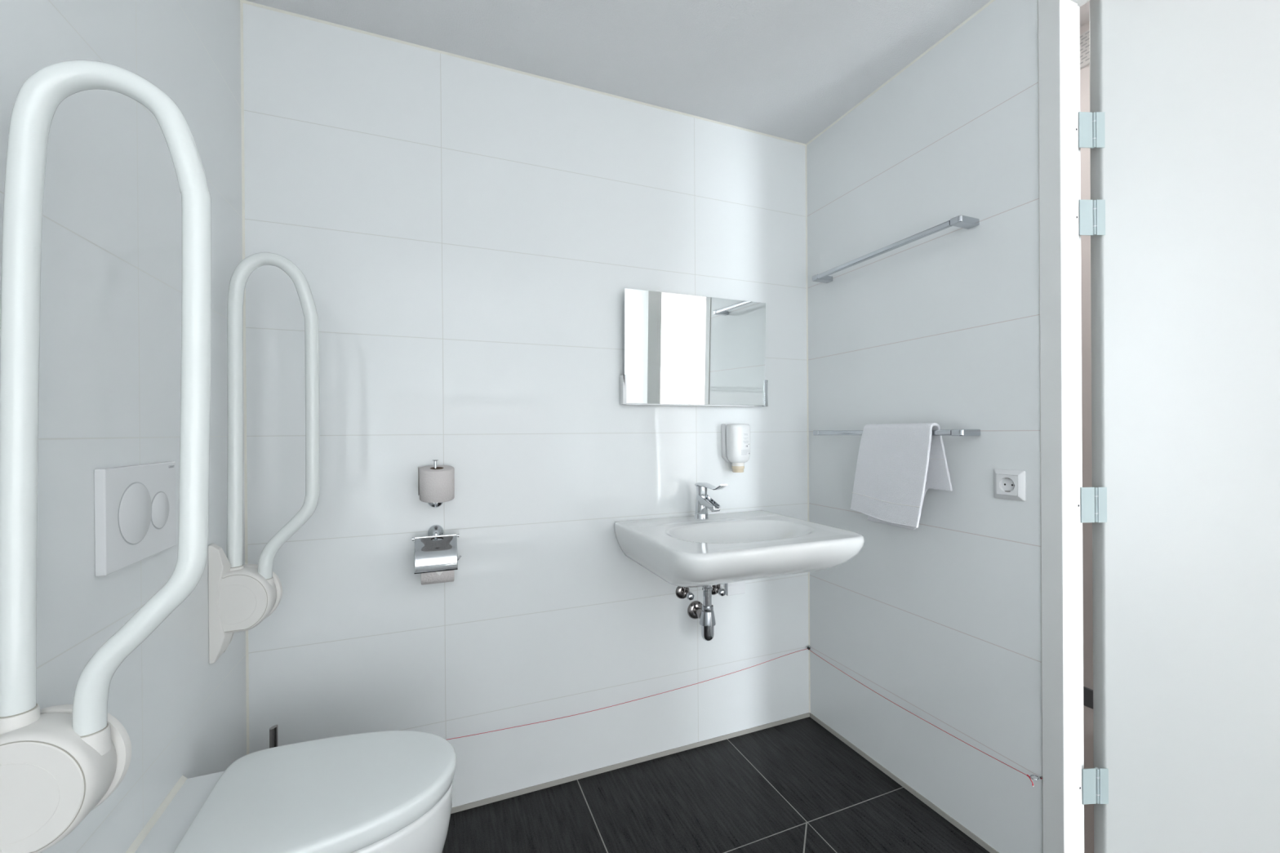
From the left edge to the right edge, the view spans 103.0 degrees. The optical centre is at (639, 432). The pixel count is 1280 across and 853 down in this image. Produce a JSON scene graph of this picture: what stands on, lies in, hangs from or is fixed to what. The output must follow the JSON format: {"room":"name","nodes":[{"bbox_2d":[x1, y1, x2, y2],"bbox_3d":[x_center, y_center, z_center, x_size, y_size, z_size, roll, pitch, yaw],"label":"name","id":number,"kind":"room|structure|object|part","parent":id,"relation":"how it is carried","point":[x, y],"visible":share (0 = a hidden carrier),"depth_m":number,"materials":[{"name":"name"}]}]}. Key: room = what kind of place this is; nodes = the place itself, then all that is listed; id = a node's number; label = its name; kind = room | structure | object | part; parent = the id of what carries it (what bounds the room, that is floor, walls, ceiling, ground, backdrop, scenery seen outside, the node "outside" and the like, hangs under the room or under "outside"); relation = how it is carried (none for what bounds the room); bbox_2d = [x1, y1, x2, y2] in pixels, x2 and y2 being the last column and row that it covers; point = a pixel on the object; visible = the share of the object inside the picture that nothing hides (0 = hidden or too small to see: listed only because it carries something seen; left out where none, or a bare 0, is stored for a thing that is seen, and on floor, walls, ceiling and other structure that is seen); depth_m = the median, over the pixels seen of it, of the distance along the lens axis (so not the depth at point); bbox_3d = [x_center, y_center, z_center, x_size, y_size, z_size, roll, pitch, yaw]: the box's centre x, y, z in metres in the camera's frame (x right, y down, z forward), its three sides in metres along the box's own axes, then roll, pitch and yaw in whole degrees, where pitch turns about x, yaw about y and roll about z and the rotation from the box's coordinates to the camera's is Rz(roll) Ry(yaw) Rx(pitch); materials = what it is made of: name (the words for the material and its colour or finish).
{"room":"accessible bathroom","nodes":[
{"label":"accessible bathroom","id":0,"kind":"room"},
{"bbox_2d":[0,0,246,852],"bbox_3d":[-0.376,0.004,-0.489,0.100,2.594,4.050,0,0,-22],"label":"wall","id":1,"kind":"structure","parent":0,"point":[110,349],"depth_m":0.87,"materials":[{"name":"tile"}]},
{"bbox_2d":[0,59,211,852],"bbox_3d":[-0.683,0.045,0.634,0.244,1.015,0.078,0,0,-22],"label":"grab rail","id":2,"kind":"object","parent":1,"relation":"attached to","point":[59,763],"visible":1,"depth_m":0.61,"materials":[{"name":"white plastic"}]},
{"bbox_2d":[0,704,39,734],"bbox_3d":[-0.743,0.347,0.608,0.036,0.030,0.036,0,0,-22],"label":"socket","id":3,"kind":"object","parent":2,"relation":"attached to","point":[18,719],"depth_m":0.60,"materials":[{"name":"white plastic"}]},
{"bbox_2d":[80,724,111,755],"bbox_3d":[-0.683,0.384,0.632,0.036,0.030,0.036,0,0,-22],"label":"socket","id":4,"kind":"object","parent":2,"relation":"attached to","point":[95,739],"depth_m":0.63,"materials":[{"name":"white plastic"}]},
{"bbox_2d":[93,461,176,576],"bbox_3d":[-0.873,0.139,0.891,0.015,0.165,0.232,0,0,-22],"label":"flush plate","id":5,"kind":"object","parent":1,"relation":"attached to","point":[135,505],"visible":1,"depth_m":0.85,"materials":[{"name":"white plastic"}]},
{"bbox_2d":[125,775,186,852],"bbox_3d":[-0.269,0.706,-0.597,0.010,0.011,3.550,0,0,-22],"label":"trim","id":6,"kind":"structure","parent":1,"relation":"attached to","point":[140,837],"depth_m":0.94,"materials":[{"name":"white plastic"}]},
{"bbox_2d":[134,771,224,852],"bbox_3d":[-0.236,0.955,-0.589,0.074,0.490,3.560,0,0,-22],"label":"trim","id":7,"kind":"structure","parent":1,"relation":"attached to","point":[170,828],"depth_m":0.95,"materials":[{"name":"white tile"}]},
{"bbox_2d":[208,252,319,663],"bbox_3d":[-0.919,0.046,1.245,0.235,0.974,0.078,0,0,-22],"label":"grab rail","id":8,"kind":"object","parent":1,"relation":"attached to","point":[241,597],"visible":1,"depth_m":1.22,"materials":[{"name":"white plastic"}]},
{"bbox_3d":[-0.990,0.396,1.216,0.039,0.274,0.078,0,0,-22],"label":"wall plate","id":9,"kind":"part","parent":8,"relation":"part of","materials":[{"name":"white plastic"}]},
{"bbox_2d":[229,565,244,572],"bbox_3d":[-0.972,0.335,1.222,0.036,0.030,0.036,0,0,-22],"label":"socket","id":10,"kind":"object","parent":8,"relation":"attached to","point":[232,568],"depth_m":1.21,"materials":[{"name":"white plastic"}]},
{"bbox_2d":[266,577,274,587],"bbox_3d":[-0.916,0.371,1.245,0.036,0.030,0.036,0,0,-22],"label":"socket","id":11,"kind":"object","parent":8,"relation":"attached to","point":[269,580],"depth_m":1.24,"materials":[{"name":"white plastic"}]},
{"bbox_2d":[173,730,456,852],"bbox_3d":[-0.604,0.883,1.017,0.452,0.387,0.362,0,0,-22],"label":"toilet","id":12,"kind":"object","parent":1,"relation":"attached to","point":[391,791],"visible":1,"depth_m":0.98,"materials":[{"name":"white ceramic"}]},
{"bbox_3d":[-0.608,0.908,1.015,0.444,0.338,0.350,0,0,-22],"label":"bowl","id":13,"kind":"part","parent":12,"relation":"part of","materials":[{"name":"white ceramic"}]},
{"bbox_2d":[243,3,808,808],"bbox_3d":[-0.213,-0.001,1.817,2.137,2.594,0.100,0,0,-22],"label":"wall","id":14,"kind":"structure","parent":0,"point":[467,238],"depth_m":1.66,"materials":[{"name":"tile"}]},
{"bbox_2d":[240,0,248,755],"bbox_3d":[-1.088,0.006,1.405,0.007,2.394,0.007,0,0,-22],"label":"trim","id":15,"kind":"structure","parent":14,"relation":"attached to","point":[241,2],"depth_m":1.40,"materials":[{"name":"white plastic"}]},
{"bbox_2d":[427,459,443,507],"bbox_3d":[-0.624,0.157,1.554,0.047,0.153,0.077,0,0,-22],"label":"holder","id":16,"kind":"object","parent":14,"relation":"attached to","point":[431,504],"visible":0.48,"depth_m":1.57,"materials":[{"name":"silver metal"}]},
{"bbox_3d":[-0.620,0.147,1.545,0.018,0.134,0.057,0,0,-22],"label":"rod","id":17,"kind":"part","parent":16,"relation":"part of","materials":[{"name":"silver metal"}]},
{"bbox_2d":[417,465,454,502],"bbox_3d":[-0.609,0.152,1.528,0.100,0.106,0.110,0,0,-30],"label":"toilet roll","id":18,"kind":"object","parent":16,"relation":"on","point":[434,486],"visible":0.98,"depth_m":1.49,"materials":[{"name":"white paper"}]},
{"bbox_2d":[412,524,461,573],"bbox_3d":[-0.613,0.346,1.540,0.138,0.119,0.111,0,0,-22],"label":"paper holder","id":19,"kind":"object","parent":14,"relation":"attached to","point":[435,552],"visible":1,"depth_m":1.51,"materials":[{"name":"silver metal"}]},
{"bbox_2d":[420,569,454,585],"bbox_3d":[-0.610,0.408,1.536,0.092,0.089,0.094,0,0,-22],"label":"toilet roll","id":20,"kind":"object","parent":19,"relation":"in","point":[444,576],"visible":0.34,"depth_m":1.50,"materials":[{"name":"white paper"}]},
{"bbox_2d":[241,0,805,146],"bbox_3d":[-0.202,-1.196,1.766,1.937,0.007,0.007,0,0,-22],"label":"trim","id":21,"kind":"structure","parent":14,"relation":"attached to","point":[242,1],"depth_m":1.66,"materials":[{"name":"white plastic"}]},
{"bbox_2d":[450,712,809,813],"bbox_3d":[-0.185,1.188,1.771,1.937,0.018,0.004,0,0,-22],"label":"baseboard","id":22,"kind":"structure","parent":14,"relation":"attached to","point":[493,799],"depth_m":1.81,"materials":[{"name":"silver metal"}]},
{"bbox_2d":[675,586,694,600],"bbox_3d":[0.173,0.560,1.878,0.057,0.126,0.074,0,0,-22],"label":"angle valve","id":23,"kind":"object","parent":14,"relation":"attached to","point":[682,593],"visible":0.88,"depth_m":1.89,"materials":[{"name":"silver metal"}]},
{"bbox_3d":[0.182,0.595,1.855,0.028,0.027,0.024,0,0,-22],"label":"knob","id":24,"kind":"part","parent":23,"relation":"part of","materials":[{"name":"grey metal"}]},
{"bbox_2d":[620,288,768,406],"bbox_3d":[0.215,-0.305,1.915,0.611,0.408,0.040,0,0,-22],"label":"mirror","id":25,"kind":"object","parent":14,"relation":"attached to","point":[681,349],"visible":1,"depth_m":1.89,"materials":[{"name":"white mirror"}]},
{"bbox_3d":[0.194,-0.104,1.905,0.543,0.004,0.021,0,0,-22],"label":"rail","id":26,"kind":"part","parent":25,"relation":"part of","materials":[{"name":"silver metal"}]},
{"bbox_2d":[711,584,725,596],"bbox_3d":[0.296,0.561,1.929,0.057,0.126,0.074,0,0,-22],"label":"angle valve","id":27,"kind":"object","parent":14,"relation":"attached to","point":[716,588],"visible":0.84,"depth_m":1.92,"materials":[{"name":"silver metal"}]},
{"bbox_3d":[0.306,0.596,1.905,0.028,0.027,0.024,0,0,-22],"label":"knob","id":28,"kind":"part","parent":27,"relation":"part of","materials":[{"name":"grey metal"}]},
{"bbox_2d":[724,581,745,595],"bbox_3d":[0.372,0.590,1.990,0.082,0.080,0.016,0,0,-22],"label":"cover plate","id":29,"kind":"object","parent":14,"relation":"attached to","point":[735,588],"visible":0.57,"depth_m":1.98,"materials":[{"name":"white plastic"}]},
{"bbox_2d":[721,423,750,472],"bbox_3d":[0.373,0.058,1.954,0.092,0.185,0.082,0,0,-22],"label":"soap dispenser","id":30,"kind":"object","parent":14,"relation":"attached to","point":[735,437],"visible":1,"depth_m":1.92,"materials":[{"name":"white plastic"}]},
{"bbox_2d":[726,423,750,462],"bbox_3d":[0.376,0.040,1.947,0.092,0.150,0.068,0,0,-22],"label":"bottle","id":31,"kind":"object","parent":30,"relation":"on","point":[738,435],"depth_m":1.92,"materials":[{"name":"white plastic"}]},
{"bbox_2d":[613,509,864,587],"bbox_3d":[0.306,0.386,1.671,0.639,0.153,0.562,0,0,-22],"label":"basin","id":32,"kind":"object","parent":14,"relation":"attached to","point":[727,547],"visible":0.98,"depth_m":1.50,"materials":[{"name":"white ceramic"}]},
{"bbox_2d":[687,585,715,641],"bbox_3d":[0.233,0.604,1.877,0.069,0.299,0.121,0,0,-22],"label":"trap","id":33,"kind":"object","parent":32,"relation":"attached to","point":[704,611],"visible":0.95,"depth_m":1.83,"materials":[{"name":"silver metal"}]},
{"bbox_2d":[701,625,714,641],"bbox_3d":[0.245,0.723,1.849,0.047,0.061,0.047,0,0,-22],"label":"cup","id":34,"kind":"object","parent":33,"relation":"on","point":[707,631],"depth_m":1.83,"materials":[{"name":"silver metal"}]},
{"bbox_2d":[693,482,727,519],"bbox_3d":[0.250,0.244,1.808,0.053,0.140,0.184,0,0,-22],"label":"mixer tap","id":35,"kind":"object","parent":32,"relation":"on","point":[704,501],"visible":1,"depth_m":1.84,"materials":[{"name":"silver metal"}]},
{"bbox_3d":[0.247,0.248,1.815,0.038,0.051,0.107,0,0,-22],"label":"spout","id":36,"kind":"part","parent":35,"relation":"part of","materials":[{"name":"silver metal"}]},
{"bbox_3d":[0.250,0.186,1.806,0.043,0.024,0.181,0,0,-22],"label":"lever","id":37,"kind":"part","parent":35,"relation":"part of","materials":[{"name":"silver metal"}]},
{"bbox_2d":[804,145,810,712],"bbox_3d":[0.702,-0.008,2.131,0.006,2.394,0.007,0,0,-22],"label":"trim","id":38,"kind":"structure","parent":14,"relation":"attached to","point":[806,145],"depth_m":2.13,"materials":[{"name":"white plastic"}]},
{"bbox_2d":[244,0,991,143],"bbox_3d":[0.540,-1.250,-0.062,2.137,0.100,4.150,0,0,-22],"label":"ceiling","id":39,"kind":"structure","parent":0,"point":[788,69],"depth_m":1.56,"materials":[{"name":"white paint"}]},
{"bbox_2d":[442,705,1093,852],"bbox_3d":[1.808,1.234,0.423,4.657,0.100,6.400,0,0,-22],"label":"floor","id":40,"kind":"structure","parent":0,"point":[793,787],"depth_m":1.61,"materials":[{"name":"tile"}]},
{"bbox_2d":[269,724,278,748],"bbox_3d":[-0.979,0.994,1.364,0.088,0.416,0.088,0,0,-22],"label":"toilet brush","id":41,"kind":"object","parent":40,"relation":"on","point":[273,732],"visible":0.07,"depth_m":1.36,"materials":[{"name":"grey plastic"}]},
{"bbox_2d":[806,0,1042,852],"bbox_3d":[1.492,-0.011,0.323,0.100,2.594,3.950,0,0,-22],"label":"wall","id":42,"kind":"structure","parent":0,"point":[940,619],"depth_m":1.57,"materials":[{"name":"tile"}]},
{"bbox_2d":[812,214,979,283],"bbox_3d":[0.821,-0.604,1.727,0.079,0.019,0.611,0,0,-22],"label":"towel bar","id":43,"kind":"object","parent":42,"relation":"attached to","point":[961,221],"visible":1,"depth_m":1.61,"materials":[{"name":"grey metal"}]},
{"bbox_3d":[0.793,-0.603,1.715,0.016,0.017,0.541,0,0,-22],"label":"rail","id":44,"kind":"part","parent":43,"relation":"part of","materials":[{"name":"grey metal"}]},
{"bbox_2d":[813,429,980,435],"bbox_3d":[0.826,-0.001,1.728,0.079,0.019,0.611,0,0,-22],"label":"towel bar","id":45,"kind":"object","parent":42,"relation":"attached to","point":[945,432],"visible":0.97,"depth_m":1.50,"materials":[{"name":"grey metal"}]},
{"bbox_2d":[849,422,952,529],"bbox_3d":[0.829,0.141,1.650,0.086,0.341,0.336,0,0,-22],"label":"towel","id":46,"kind":"object","parent":45,"relation":"hanging from","point":[897,464],"visible":1,"depth_m":1.61,"materials":[{"name":"white fabric"}]},
{"bbox_2d":[805,0,995,145],"bbox_3d":[1.435,-1.205,0.301,0.007,0.007,3.950,0,0,-22],"label":"trim","id":47,"kind":"structure","parent":42,"relation":"attached to","point":[991,1],"depth_m":1.67,"materials":[{"name":"white plastic"}]},
{"bbox_2d":[809,712,999,852],"bbox_3d":[0.877,1.180,1.726,0.004,0.018,0.886,0,0,-22],"label":"baseboard","id":48,"kind":"structure","parent":42,"relation":"attached to","point":[937,810],"depth_m":1.68,"materials":[{"name":"grey metal"}]},
{"bbox_2d":[993,469,1026,501],"bbox_3d":[1.002,0.141,1.386,0.012,0.081,0.081,0,0,-22],"label":"wall socket","id":49,"kind":"object","parent":42,"relation":"attached to","point":[1011,483],"visible":1,"depth_m":1.38,"materials":[{"name":"white plastic"}]},
{"bbox_2d":[1030,774,1043,780],"bbox_3d":[1.025,0.891,1.319,0.031,0.006,0.020,0,0,-22],"label":"hook","id":50,"kind":"object","parent":42,"relation":"attached to","point":[1041,777],"visible":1,"depth_m":1.32,"materials":[{"name":"silver metal"}]},
{"bbox_2d":[446,648,1034,786],"bbox_3d":[-0.020,0.928,1.356,1.901,0.061,0.858,0,0,-22],"label":"pull cord","id":51,"kind":"object","parent":50,"relation":"attached to","point":[1028,775],"visible":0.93,"depth_m":1.72,"materials":[{"name":"red fabric"}]},
{"bbox_2d":[1037,0,1043,852],"bbox_3d":[1.036,-0.009,1.315,0.002,2.394,0.003,0,0,-22],"label":"trim","id":52,"kind":"structure","parent":42,"relation":"attached to","point":[1037,0],"depth_m":1.32,"materials":[{"name":"white plastic"}]},
{"bbox_2d":[1038,0,1279,852],"bbox_3d":[1.674,-0.004,1.037,0.982,2.376,0.995,0,0,-22],"label":"door","id":53,"kind":"structure","parent":42,"relation":"in","point":[1180,130],"depth_m":1.30,"materials":[{"name":"white"}]},
{"bbox_3d":[1.255,0.022,0.867,0.077,2.330,0.995,0,0,-22],"label":"frame","id":54,"kind":"part","parent":53,"relation":"part of","materials":[{"name":"white"}]},
{"bbox_3d":[1.135,-0.772,1.298,0.036,0.090,0.002,0,0,-4],"label":"hinge plate","id":55,"kind":"part","parent":53,"relation":"part of","materials":[{"name":"silver metal"}]},
{"bbox_3d":[1.137,-0.549,1.298,0.036,0.090,0.002,0,0,-4],"label":"hinge plate","id":56,"kind":"part","parent":53,"relation":"part of","materials":[{"name":"silver metal"}]},
{"bbox_3d":[1.142,0.184,1.300,0.036,0.090,0.002,0,0,-4],"label":"hinge plate","id":57,"kind":"part","parent":53,"relation":"part of","materials":[{"name":"silver metal"}]},
{"bbox_3d":[1.147,0.903,1.301,0.036,0.090,0.002,0,0,-4],"label":"hinge plate","id":58,"kind":"part","parent":53,"relation":"part of","materials":[{"name":"silver metal"}]},
{"bbox_2d":[1080,0,1089,26],"bbox_3d":[2.693,-1.815,0.785,2.700,0.100,6.400,0,0,-22],"label":"ceiling","id":59,"kind":"structure","parent":0,"point":[1084,9],"depth_m":2.14,"materials":[{"name":"white paint"}]},
{"bbox_2d":[1080,21,1093,689],"bbox_3d":[2.011,-0.292,2.126,0.100,3.142,3.400,0,0,-22],"label":"wall","id":60,"kind":"structure","parent":0,"point":[1085,71],"depth_m":2.20,"materials":[{"name":"white paint"}]},
{"bbox_2d":[1080,29,1089,69],"bbox_3d":[1.914,-1.650,2.187,0.013,0.143,0.424,0,0,-22],"label":"air vent","id":61,"kind":"object","parent":60,"relation":"in","point":[1085,37],"visible":0.06,"depth_m":2.19,"materials":[{"name":"white"}]},
{"bbox_2d":[1083,686,1093,709],"bbox_3d":[1.969,1.142,2.107,0.013,0.078,3.400,0,0,-22],"label":"baseboard","id":62,"kind":"structure","parent":60,"relation":"attached to","point":[1087,693],"depth_m":2.19,"materials":[{"name":"grey"}]}
]}

